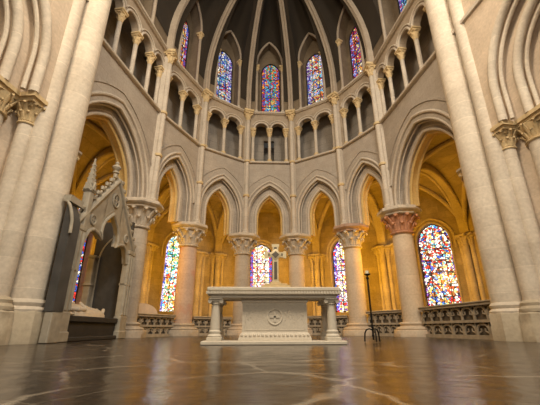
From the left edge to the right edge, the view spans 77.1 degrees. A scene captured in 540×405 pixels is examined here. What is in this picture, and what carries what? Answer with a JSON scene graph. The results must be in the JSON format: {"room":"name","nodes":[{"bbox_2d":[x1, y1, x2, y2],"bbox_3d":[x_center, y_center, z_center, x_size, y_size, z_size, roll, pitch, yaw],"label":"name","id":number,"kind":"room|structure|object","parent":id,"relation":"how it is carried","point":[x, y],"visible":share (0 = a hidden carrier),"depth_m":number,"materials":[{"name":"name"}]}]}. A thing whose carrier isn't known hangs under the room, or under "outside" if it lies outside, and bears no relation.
{"room":"church","nodes":[
{"label":"church","id":0,"kind":"room"},
{"bbox_2d":[0,0,89,99],"bbox_3d":[-5.794,-6.752,6.867,1.260,18.000,6.230,-2,-21,4],"label":"wall","id":1,"kind":"structure","parent":0,"point":[32,32],"depth_m":7.53,"materials":[{"name":"beige stone"}]},
{"bbox_2d":[75,179,110,303],"bbox_3d":[-7.538,1.717,15.545,0.560,8.200,5.085,-8,-22,20],"label":"wall","id":2,"kind":"structure","parent":0,"point":[91,243],"depth_m":14.44,"materials":[{"name":"stone"}]},
{"bbox_2d":[72,208,87,302],"bbox_3d":[-8.180,2.040,13.879,0.061,4.218,1.410,-8,-22,20],"label":"window","id":3,"kind":"structure","parent":2,"relation":"in","point":[85,243],"depth_m":14.19,"materials":[{"name":"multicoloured glass"}]},
{"bbox_2d":[86,0,167,197],"bbox_3d":[-5.641,-7.234,13.044,1.560,13.980,6.012,-4,-21,9],"label":"wall","id":4,"kind":"structure","parent":0,"point":[127,114],"depth_m":12.41,"materials":[{"name":"yellow stone"}]},
{"bbox_2d":[112,7,128,52],"bbox_3d":[-5.291,-5.807,11.736,0.380,2.170,0.370,-4,-21,10],"label":"colonnette","id":5,"kind":"object","parent":4,"relation":"on","point":[122,14],"visible":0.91,"depth_m":11.85,"materials":[{"name":"yellow stone"}]},
{"bbox_2d":[129,31,143,73],"bbox_3d":[-5.107,-5.449,12.695,0.380,2.170,0.370,-4,-21,9],"label":"colonnette","id":6,"kind":"object","parent":4,"relation":"on","point":[137,36],"visible":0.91,"depth_m":12.81,"materials":[{"name":"yellow stone"}]},
{"bbox_2d":[144,51,156,92],"bbox_3d":[-4.923,-5.092,13.655,0.380,2.170,0.370,-4,-21,9],"label":"colonnette","id":7,"kind":"object","parent":4,"relation":"on","point":[151,57],"visible":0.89,"depth_m":13.77,"materials":[{"name":"yellow stone"}]},
{"bbox_2d":[151,0,157,23],"bbox_3d":[-4.880,-8.800,14.544,0.340,3.360,0.383,-4,-21,10],"label":"shaft","id":8,"kind":"object","parent":4,"relation":"on","point":[155,1],"visible":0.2,"depth_m":14.20,"materials":[{"name":"stone"}]},
{"bbox_2d":[153,65,164,103],"bbox_3d":[-4.785,-4.824,14.374,0.380,2.170,0.370,-4,-21,10],"label":"colonnette","id":9,"kind":"object","parent":4,"relation":"on","point":[159,69],"visible":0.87,"depth_m":14.47,"materials":[{"name":"yellow stone"}]},
{"bbox_2d":[141,0,203,223],"bbox_3d":[-4.599,-5.895,16.698,1.560,13.940,4.223,-8,-22,21],"label":"wall","id":10,"kind":"structure","parent":0,"point":[178,162],"depth_m":15.65,"materials":[{"name":"yellow stone"}]},
{"bbox_2d":[178,27,183,61],"bbox_3d":[-4.339,-8.066,16.514,0.340,3.360,0.383,-8,-22,21],"label":"shaft","id":11,"kind":"object","parent":10,"relation":"on","point":[180,42],"visible":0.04,"depth_m":16.22,"materials":[{"name":"stone"}]},
{"bbox_2d":[178,90,187,127],"bbox_3d":[-4.162,-4.258,15.896,0.380,2.170,0.370,-8,-22,21],"label":"colonnette","id":12,"kind":"object","parent":10,"relation":"on","point":[183,94],"visible":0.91,"depth_m":15.99,"materials":[{"name":"yellow stone"}]},
{"bbox_2d":[180,21,189,68],"bbox_3d":[-4.640,-8.182,17.568,0.061,3.977,1.190,-8,-22,21],"label":"window","id":13,"kind":"structure","parent":10,"relation":"in","point":[185,39],"depth_m":17.96,"materials":[{"name":"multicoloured glass"}]},
{"bbox_2d":[192,104,201,139],"bbox_3d":[-3.709,-3.877,16.919,0.380,2.170,0.370,-8,-22,21],"label":"colonnette","id":14,"kind":"object","parent":10,"relation":"on","point":[197,107],"visible":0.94,"depth_m":17.00,"materials":[{"name":"yellow stone"}]},
{"bbox_2d":[195,31,203,82],"bbox_3d":[-3.756,-7.577,17.830,0.340,3.360,0.383,-8,-22,21],"label":"shaft","id":15,"kind":"object","parent":10,"relation":"on","point":[200,34],"visible":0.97,"depth_m":17.87,"materials":[{"name":"stone"}]},
{"bbox_2d":[148,212,214,315],"bbox_3d":[-4.924,2.996,18.988,4.426,8.200,0.560,15,-25,-35],"label":"wall","id":16,"kind":"structure","parent":0,"point":[163,232],"depth_m":18.37,"materials":[{"name":"stone"}]},
{"bbox_2d":[160,236,179,310],"bbox_3d":[-5.192,3.788,18.576,1.570,4.220,0.061,15,-25,-35],"label":"window","id":17,"kind":"structure","parent":16,"relation":"in","point":[172,251],"depth_m":18.34,"materials":[{"name":"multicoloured glass"}]},
{"bbox_2d":[187,30,245,235],"bbox_3d":[-2.748,-5.026,19.037,3.950,13.940,1.560,15,-25,-35],"label":"wall","id":18,"kind":"structure","parent":0,"point":[223,173],"depth_m":17.92,"materials":[{"name":"yellow stone"}]},
{"bbox_2d":[205,111,211,146],"bbox_3d":[-3.277,-3.679,17.452,0.370,2.170,0.380,15,-25,-35],"label":"colonnette","id":19,"kind":"object","parent":18,"relation":"on","point":[209,114],"visible":0.6,"depth_m":17.50,"materials":[{"name":"yellow stone"}]},
{"bbox_2d":[214,49,221,96],"bbox_3d":[-2.979,-7.200,18.844,0.383,3.360,0.340,15,-25,-35],"label":"shaft","id":20,"kind":"object","parent":18,"relation":"on","point":[216,75],"visible":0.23,"depth_m":18.60,"materials":[{"name":"stone"}]},
{"bbox_2d":[216,51,232,102],"bbox_3d":[-2.777,-7.307,19.922,1.310,3.978,0.061,15,-25,-35],"label":"window","id":21,"kind":"structure","parent":18,"relation":"in","point":[225,64],"depth_m":20.05,"materials":[{"name":"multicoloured glass"}]},
{"bbox_2d":[220,118,228,152],"bbox_3d":[-2.455,-3.455,18.057,0.370,2.170,0.380,15,-25,-35],"label":"colonnette","id":22,"kind":"object","parent":18,"relation":"on","point":[224,122],"visible":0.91,"depth_m":18.11,"materials":[{"name":"yellow stone"}]},
{"bbox_2d":[236,59,241,107],"bbox_3d":[-1.783,-6.874,19.724,0.383,3.360,0.340,15,-25,-35],"label":"shaft","id":23,"kind":"object","parent":18,"relation":"on","point":[239,62],"visible":0.88,"depth_m":19.75,"materials":[{"name":"stone"}]},
{"bbox_2d":[236,125,244,158],"bbox_3d":[-1.633,-3.231,18.662,0.370,2.170,0.380,15,-25,-35],"label":"colonnette","id":24,"kind":"object","parent":18,"relation":"on","point":[240,128],"visible":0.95,"depth_m":18.71,"materials":[{"name":"yellow stone"}]},
{"bbox_2d":[222,212,312,323],"bbox_3d":[-0.158,3.498,20.357,6.149,8.200,0.560,1,-20,-2],"label":"wall","id":25,"kind":"structure","parent":0,"point":[268,222],"depth_m":20.20,"materials":[{"name":"stone"}]},
{"bbox_2d":[250,245,271,286],"bbox_3d":[-0.529,4.444,20.075,1.410,4.018,0.061,1,-20,-2],"label":"window","id":26,"kind":"structure","parent":25,"relation":"in","point":[260,266],"depth_m":20.29,"materials":[{"name":"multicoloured glass"}]},
{"bbox_2d":[156,0,382,109],"bbox_3d":[0.193,-11.576,14.223,11.800,8.321,14.696,1,-20,-2],"label":"ceiling","id":27,"kind":"structure","parent":0,"point":[285,24],"depth_m":19.20,"materials":[{"name":"stone"}]},
{"bbox_2d":[69,119,469,253],"bbox_3d":[0.425,-0.345,14.828,18.814,3.364,13.764,1,-20,-2],"label":"ceiling","id":28,"kind":"structure","parent":0,"point":[439,178],"depth_m":15.96,"materials":[{"name":"stone"}]},
{"bbox_2d":[0,335,539,404],"bbox_3d":[0.191,4.349,10.475,26.000,0.300,28.000,1,-20,-2],"label":"floor","id":29,"kind":"structure","parent":0,"point":[167,370],"depth_m":2.12,"materials":[{"name":"brown stone"}]},
{"bbox_2d":[0,0,111,344],"bbox_3d":[-5.535,-3.078,8.420,1.930,12.200,3.090,-2,-21,4],"label":"pier","id":30,"kind":"object","parent":29,"relation":"on","point":[40,138],"visible":0.98,"depth_m":7.24,"materials":[{"name":"stone"}]},
{"bbox_2d":[38,158,136,343],"bbox_3d":[-4.996,1.051,9.191,1.403,5.000,3.966,0,-20,-1],"label":"tomb","id":31,"kind":"object","parent":29,"relation":"on","point":[106,285],"visible":1,"depth_m":9.02,"materials":[{"name":"grey stone"}]},
{"bbox_2d":[70,302,104,317],"bbox_3d":[-4.897,2.769,8.756,0.563,0.366,2.131,0,-20,1],"label":"recumbent effigy","id":32,"kind":"object","parent":31,"relation":"on","point":[80,309],"visible":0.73,"depth_m":8.56,"materials":[{"name":"stone"}]},
{"bbox_2d":[125,197,163,337],"bbox_3d":[-4.840,2.246,11.909,1.580,4.659,1.580,1,-20,-2],"label":"stone column","id":33,"kind":"structure","parent":29,"relation":"on","point":[143,211],"depth_m":11.94,"materials":[{"name":"beige stone"}]},
{"bbox_2d":[148,49,177,200],"bbox_3d":[-4.458,-3.334,14.006,0.583,7.260,0.560,1,-20,-2],"label":"shaft","id":34,"kind":"object","parent":33,"relation":"on","point":[171,56],"visible":0.89,"depth_m":13.91,"materials":[{"name":"stone"}]},
{"bbox_2d":[138,303,157,313],"bbox_3d":[-5.086,4.402,12.712,0.700,1.180,1.700,-8,-22,21],"label":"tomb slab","id":35,"kind":"object","parent":29,"relation":"on","point":[143,308],"visible":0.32,"depth_m":12.89,"materials":[{"name":"beige stone"}]},
{"bbox_2d":[140,242,158,303],"bbox_3d":[-6.343,4.226,16.869,0.874,4.420,1.387,-15,-25,35],"label":"shaft","id":36,"kind":"object","parent":29,"relation":"on","point":[151,248],"visible":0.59,"depth_m":17.07,"materials":[{"name":"stone"}]},
{"bbox_2d":[137,313,175,336],"bbox_3d":[-4.329,4.580,12.649,0.320,0.800,2.261,-8,-22,21],"label":"stone balustrade","id":37,"kind":"object","parent":29,"relation":"on","point":[156,325],"visible":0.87,"depth_m":12.69,"materials":[{"name":"beige stone"}]},
{"bbox_2d":[168,221,207,335],"bbox_3d":[-3.639,3.272,14.665,1.580,4.659,1.580,-13,-24,31],"label":"stone column","id":38,"kind":"structure","parent":29,"relation":"on","point":[189,234],"depth_m":14.42,"materials":[{"name":"beige stone"}]},
{"bbox_2d":[193,88,213,222],"bbox_3d":[-3.324,-2.390,16.544,0.583,7.260,0.560,-13,-24,31],"label":"shaft","id":39,"kind":"object","parent":38,"relation":"on","point":[206,95],"visible":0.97,"depth_m":16.45,"materials":[{"name":"stone"}]},
{"bbox_2d":[192,251,208,315],"bbox_3d":[-4.078,4.933,18.777,1.387,4.420,0.874,12,-24,-29],"label":"shaft","id":40,"kind":"object","parent":29,"relation":"on","point":[201,256],"visible":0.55,"depth_m":18.83,"materials":[{"name":"stone"}]},
{"bbox_2d":[192,316,231,335],"bbox_3d":[-2.556,5.428,14.902,1.987,0.780,0.320,15,-25,-35],"label":"stone balustrade","id":41,"kind":"object","parent":29,"relation":"on","point":[202,323],"visible":0.59,"depth_m":14.69,"materials":[{"name":"beige stone"}]},
{"bbox_2d":[208,253,226,315],"bbox_3d":[-3.065,5.113,19.265,1.387,4.420,0.874,8,-22,-22],"label":"shaft","id":42,"kind":"object","parent":29,"relation":"on","point":[217,259],"visible":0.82,"depth_m":19.56,"materials":[{"name":"stone"}]},
{"bbox_2d":[226,232,259,334],"bbox_3d":[-1.356,3.894,16.346,1.580,4.659,1.580,7,-22,-19],"label":"stone column","id":43,"kind":"structure","parent":29,"relation":"on","point":[243,243],"depth_m":16.35,"materials":[{"name":"beige stone"}]},
{"bbox_2d":[242,108,253,232],"bbox_3d":[-1.230,-1.819,18.084,0.560,7.260,0.583,7,-22,-19],"label":"shaft","id":44,"kind":"object","parent":43,"relation":"on","point":[248,113],"visible":0.95,"depth_m":18.02,"materials":[{"name":"stone"}]},
{"bbox_2d":[200,287,347,344],"bbox_3d":[0.059,2.195,6.552,2.580,0.995,1.000,1,-20,-2],"label":"stone altar","id":45,"kind":"object","parent":29,"relation":"on","point":[270,315],"visible":1,"depth_m":6.24,"materials":[{"name":"white stone"}]},
{"bbox_2d":[261,244,290,286],"bbox_3d":[0.108,1.232,6.614,0.552,0.850,0.258,1,-20,-2],"label":"cross","id":46,"kind":"object","parent":45,"relation":"on","point":[275,254],"visible":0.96,"depth_m":6.60,"materials":[{"name":"beige"}]},
{"bbox_2d":[279,232,312,334],"bbox_3d":[1.318,3.926,16.443,1.580,4.659,1.580,-6,-21,15],"label":"stone column","id":47,"kind":"structure","parent":29,"relation":"on","point":[295,244],"depth_m":16.55,"materials":[{"name":"beige stone"}]},
{"bbox_2d":[285,109,297,232],"bbox_3d":[1.202,-1.790,18.173,0.560,7.260,0.583,-6,-21,15],"label":"shaft","id":48,"kind":"object","parent":47,"relation":"on","point":[290,114],"visible":0.94,"depth_m":18.06,"materials":[{"name":"stone"}]},
{"bbox_2d":[307,253,325,315],"bbox_3d":[2.782,5.182,19.477,1.387,4.420,0.874,-7,-21,18],"label":"shaft","id":49,"kind":"object","parent":29,"relation":"on","point":[317,260],"visible":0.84,"depth_m":19.73,"materials":[{"name":"stone"}]},
{"bbox_2d":[307,315,348,334],"bbox_3d":[2.584,5.470,15.095,1.987,0.820,0.320,-13,-24,31],"label":"stone balustrade","id":50,"kind":"object","parent":29,"relation":"on","point":[314,322],"visible":0.56,"depth_m":15.19,"materials":[{"name":"beige stone"}]},
{"bbox_2d":[333,223,371,335],"bbox_3d":[3.732,3.358,14.933,1.580,4.659,1.580,15,-25,-35],"label":"stone column","id":51,"kind":"structure","parent":29,"relation":"on","point":[351,236],"depth_m":14.68,"materials":[{"name":"beige stone"}]},
{"bbox_2d":[327,91,348,224],"bbox_3d":[3.414,-2.311,16.788,0.583,7.260,0.560,15,-25,-35],"label":"shaft","id":52,"kind":"object","parent":51,"relation":"on","point":[333,97],"visible":0.91,"depth_m":16.68,"materials":[{"name":"stone"}]},
{"bbox_2d":[364,273,380,341],"bbox_3d":[2.129,2.193,7.144,0.346,1.375,0.305,1,-20,-2],"label":"candle stand","id":53,"kind":"object","parent":29,"relation":"on","point":[373,329],"visible":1,"depth_m":7.07,"materials":[{"name":"black metal"}]},
{"bbox_2d":[366,309,402,335],"bbox_3d":[4.523,4.700,13.211,0.320,0.940,1.857,12,-23,-28],"label":"stone balustrade","id":54,"kind":"object","parent":29,"relation":"on","point":[386,322],"visible":0.76,"depth_m":13.19,"materials":[{"name":"beige stone"}]},
{"bbox_2d":[371,245,398,309],"bbox_3d":[6.052,4.447,17.522,0.874,4.420,1.387,18,-27,-40],"label":"shaft","id":55,"kind":"object","parent":29,"relation":"on","point":[387,281],"visible":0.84,"depth_m":17.56,"materials":[{"name":"stone"}]},
{"bbox_2d":[389,243,400,308],"bbox_3d":[6.695,4.180,16.809,0.874,4.420,1.387,15,-25,-34],"label":"shaft","id":56,"kind":"object","parent":29,"relation":"on","point":[391,244],"visible":0.17,"depth_m":17.40,"materials":[{"name":"stone"}]},
{"bbox_2d":[377,204,429,336],"bbox_3d":[5.136,2.521,12.693,1.580,4.659,1.580,1,-20,-2],"label":"stone column","id":57,"kind":"structure","parent":29,"relation":"on","point":[400,219],"depth_m":12.47,"materials":[{"name":"beige stone"}]},
{"bbox_2d":[363,62,393,207],"bbox_3d":[4.734,-3.069,14.762,0.583,7.260,0.560,1,-20,-2],"label":"shaft","id":58,"kind":"object","parent":57,"relation":"on","point":[369,68],"visible":0.94,"depth_m":14.66,"materials":[{"name":"stone"}]},
{"bbox_2d":[418,299,492,339],"bbox_3d":[5.499,3.471,9.950,0.320,0.960,3.602,3,-21,-7],"label":"stone balustrade","id":59,"kind":"object","parent":29,"relation":"on","point":[463,320],"visible":0.83,"depth_m":9.82,"materials":[{"name":"beige stone"}]},
{"bbox_2d":[453,232,485,300],"bbox_3d":[9.203,3.593,15.246,0.874,4.420,1.387,7,-22,-18],"label":"shaft","id":60,"kind":"object","parent":29,"relation":"on","point":[476,291],"visible":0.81,"depth_m":15.35,"materials":[{"name":"stone"}]},
{"bbox_2d":[424,0,539,341],"bbox_3d":[6.135,-2.698,9.494,1.930,12.200,3.090,3,-21,-8],"label":"pier","id":61,"kind":"object","parent":29,"relation":"on","point":[499,171],"visible":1,"depth_m":8.28,"materials":[{"name":"stone"}]},
{"bbox_2d":[248,42,291,235],"bbox_3d":[-0.070,-4.479,20.518,3.720,13.940,2.660,1,-20,-2],"label":"wall","id":62,"kind":"structure","parent":0,"point":[268,180],"depth_m":18.37,"materials":[{"name":"yellow stone"}]},
{"bbox_2d":[250,128,255,160],"bbox_3d":[-0.957,-3.145,18.895,0.370,2.170,0.380,1,-20,-2],"label":"colonnette","id":63,"kind":"object","parent":62,"relation":"on","point":[253,130],"visible":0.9,"depth_m":18.91,"materials":[{"name":"yellow stone"}]},
{"bbox_2d":[255,65,259,110],"bbox_3d":[-0.788,-6.735,20.102,0.383,3.360,0.340,1,-20,-2],"label":"shaft","id":64,"kind":"object","parent":62,"relation":"attached to","point":[257,66],"visible":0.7,"depth_m":20.02,"materials":[{"name":"stone"}]},
{"bbox_2d":[266,128,272,160],"bbox_3d":[-0.028,-3.134,18.929,0.370,2.170,0.380,1,-20,-2],"label":"colonnette","id":65,"kind":"object","parent":62,"relation":"on","point":[269,131],"visible":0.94,"depth_m":18.96,"materials":[{"name":"yellow stone"}]},
{"bbox_2d":[261,64,279,111],"bbox_3d":[0.046,-6.948,20.899,1.190,3.977,0.061,1,-20,-2],"label":"window","id":66,"kind":"structure","parent":62,"relation":"in","point":[270,75],"depth_m":20.92,"materials":[{"name":"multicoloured glass"}]},
{"bbox_2d":[279,65,284,111],"bbox_3d":[0.731,-6.717,20.157,0.383,3.360,0.340,1,-20,-2],"label":"shaft","id":67,"kind":"object","parent":62,"relation":"attached to","point":[280,66],"visible":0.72,"depth_m":20.07,"materials":[{"name":"stone"}]},
{"bbox_2d":[282,128,288,161],"bbox_3d":[0.902,-3.123,18.962,0.370,2.170,0.380,1,-20,-2],"label":"colonnette","id":68,"kind":"object","parent":62,"relation":"on","point":[285,130],"visible":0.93,"depth_m":19.01,"materials":[{"name":"yellow stone"}]},
{"bbox_2d":[293,32,351,236],"bbox_3d":[2.722,-4.961,19.236,3.950,13.940,1.560,-13,-24,31],"label":"wall","id":69,"kind":"structure","parent":0,"point":[316,175],"depth_m":17.98,"materials":[{"name":"yellow stone"}]},
{"bbox_2d":[294,126,301,159],"bbox_3d":[1.595,-3.193,18.779,0.370,2.170,0.380,-13,-24,31],"label":"colonnette","id":70,"kind":"object","parent":69,"relation":"on","point":[298,129],"visible":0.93,"depth_m":18.82,"materials":[{"name":"yellow stone"}]},
{"bbox_2d":[297,61,302,108],"bbox_3d":[1.753,-6.832,19.852,0.383,3.360,0.340,-13,-24,31],"label":"shaft","id":71,"kind":"object","parent":69,"relation":"on","point":[300,63],"visible":0.89,"depth_m":19.86,"materials":[{"name":"stone"}]},
{"bbox_2d":[310,120,318,154],"bbox_3d":[2.463,-3.397,18.235,0.370,2.170,0.380,-13,-24,31],"label":"colonnette","id":72,"kind":"object","parent":69,"relation":"on","point":[315,123],"visible":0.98,"depth_m":18.28,"materials":[{"name":"yellow stone"}]},
{"bbox_2d":[306,54,323,105],"bbox_3d":[2.740,-7.242,20.122,1.310,3.978,0.062,-13,-24,31],"label":"window","id":73,"kind":"structure","parent":69,"relation":"in","point":[314,81],"depth_m":20.22,"materials":[{"name":"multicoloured glass"}]},
{"bbox_2d":[318,51,326,98],"bbox_3d":[3.017,-7.129,19.061,0.383,3.360,0.340,-13,-24,31],"label":"shaft","id":74,"kind":"object","parent":69,"relation":"on","point":[323,77],"visible":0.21,"depth_m":18.83,"materials":[{"name":"stone"}]},
{"bbox_2d":[328,114,335,149],"bbox_3d":[3.332,-3.601,17.692,0.370,2.170,0.380,-13,-24,31],"label":"colonnette","id":75,"kind":"object","parent":69,"relation":"on","point":[331,118],"visible":0.59,"depth_m":17.70,"materials":[{"name":"yellow stone"}]},
{"bbox_2d":[320,212,381,316],"bbox_3d":[4.604,3.148,19.439,4.146,8.200,0.560,-13,-24,30],"label":"wall","id":76,"kind":"structure","parent":0,"point":[328,241],"depth_m":18.87,"materials":[{"name":"stone"}]},
{"bbox_2d":[332,241,347,311],"bbox_3d":[4.345,4.068,19.375,1.530,4.219,0.061,-13,-24,30],"label":"window","id":77,"kind":"structure","parent":76,"relation":"in","point":[338,253],"depth_m":19.54,"materials":[{"name":"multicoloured glass"}]},
{"bbox_2d":[336,6,397,225],"bbox_3d":[4.727,-5.692,17.285,1.560,13.940,3.821,12,-24,-29],"label":"wall","id":78,"kind":"structure","parent":0,"point":[361,161],"depth_m":16.27,"materials":[{"name":"yellow stone"}]},
{"bbox_2d":[335,38,343,88],"bbox_3d":[3.818,-7.417,18.294,0.340,3.360,0.383,12,-24,-29],"label":"shaft","id":79,"kind":"object","parent":78,"relation":"on","point":[338,41],"visible":0.89,"depth_m":18.33,"materials":[{"name":"stone"}]},
{"bbox_2d":[339,108,348,143],"bbox_3d":[3.822,-3.781,17.211,0.380,2.170,0.370,12,-24,-29],"label":"colonnette","id":80,"kind":"object","parent":78,"relation":"on","point":[343,111],"visible":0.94,"depth_m":17.27,"materials":[{"name":"yellow stone"}]},
{"bbox_2d":[349,26,362,78],"bbox_3d":[4.757,-7.978,18.160,0.061,3.977,1.190,12,-24,-29],"label":"window","id":81,"kind":"structure","parent":78,"relation":"in","point":[355,54],"depth_m":18.42,"materials":[{"name":"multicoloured glass"}]},
{"bbox_2d":[352,97,362,134],"bbox_3d":[4.327,-4.076,16.424,0.380,2.170,0.370,12,-24,-29],"label":"colonnette","id":82,"kind":"object","parent":78,"relation":"on","point":[357,101],"visible":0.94,"depth_m":16.49,"materials":[{"name":"yellow stone"}]},
{"bbox_2d":[359,38,364,71],"bbox_3d":[4.601,-7.873,17.073,0.340,3.360,0.383,12,-24,-29],"label":"shaft","id":83,"kind":"object","parent":78,"relation":"on","point":[361,50],"visible":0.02,"depth_m":16.79,"materials":[{"name":"stone"}]},
{"bbox_2d":[372,0,454,206],"bbox_3d":[5.820,-6.957,13.899,1.560,13.940,5.777,3,-21,-8],"label":"wall","id":84,"kind":"structure","parent":0,"point":[419,113],"depth_m":13.11,"materials":[{"name":"yellow stone"}]},
{"bbox_2d":[376,78,386,115],"bbox_3d":[5.051,-4.558,15.135,0.380,2.170,0.370,3,-21,-8],"label":"colonnette","id":85,"kind":"object","parent":84,"relation":"on","point":[380,81],"visible":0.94,"depth_m":15.24,"materials":[{"name":"yellow stone"}]},
{"bbox_2d":[378,0,386,42],"bbox_3d":[5.080,-8.494,15.412,0.340,3.360,0.383,3,-21,-8],"label":"shaft","id":86,"kind":"object","parent":84,"relation":"on","point":[379,1],"visible":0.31,"depth_m":15.24,"materials":[{"name":"stone"}]},
{"bbox_2d":[383,66,394,105],"bbox_3d":[5.166,-4.827,14.412,0.380,2.170,0.370,3,-21,-8],"label":"colonnette","id":87,"kind":"object","parent":84,"relation":"on","point":[387,70],"visible":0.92,"depth_m":14.52,"materials":[{"name":"yellow stone"}]},
{"bbox_2d":[394,47,408,87],"bbox_3d":[5.319,-5.187,13.448,0.380,2.170,0.370,3,-21,-8],"label":"colonnette","id":88,"kind":"object","parent":84,"relation":"on","point":[400,52],"visible":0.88,"depth_m":13.56,"materials":[{"name":"yellow stone"}]},
{"bbox_2d":[397,0,406,13],"bbox_3d":[5.856,-9.248,14.759,0.061,3.977,1.190,3,-21,-8],"label":"window","id":89,"kind":"structure","parent":84,"relation":"in","point":[401,3],"depth_m":14.98,"materials":[{"name":"multicoloured glass"}]},
{"bbox_2d":[408,25,423,69],"bbox_3d":[5.472,-5.546,12.485,0.380,2.170,0.370,3,-21,-8],"label":"colonnette","id":90,"kind":"object","parent":84,"relation":"on","point":[414,31],"visible":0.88,"depth_m":12.60,"materials":[{"name":"yellow stone"}]},
{"bbox_2d":[385,192,469,305],"bbox_3d":[7.874,2.334,17.273,4.233,8.200,0.560,-15,-25,35],"label":"wall","id":91,"kind":"structure","parent":0,"point":[434,212],"depth_m":16.91,"materials":[{"name":"stone"}]},
{"bbox_2d":[418,224,460,305],"bbox_3d":[8.306,3.081,16.744,1.610,4.220,0.061,-15,-25,35],"label":"window","id":92,"kind":"structure","parent":91,"relation":"in","point":[437,263],"depth_m":16.73,"materials":[{"name":"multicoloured glass"}]},
{"bbox_2d":[467,203,489,299],"bbox_3d":[9.727,0.479,12.307,0.500,8.200,8.400,1,-20,-2],"label":"wall","id":93,"kind":"structure","parent":0,"point":[470,222],"depth_m":15.27,"materials":[{"name":"yellow paint"}]},
{"bbox_2d":[452,0,539,126],"bbox_3d":[6.562,-6.365,7.962,1.260,18.000,6.230,3,-21,-8],"label":"arch","id":94,"kind":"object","parent":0,"point":[503,35],"depth_m":8.57,"materials":[{"name":"beige stone"}]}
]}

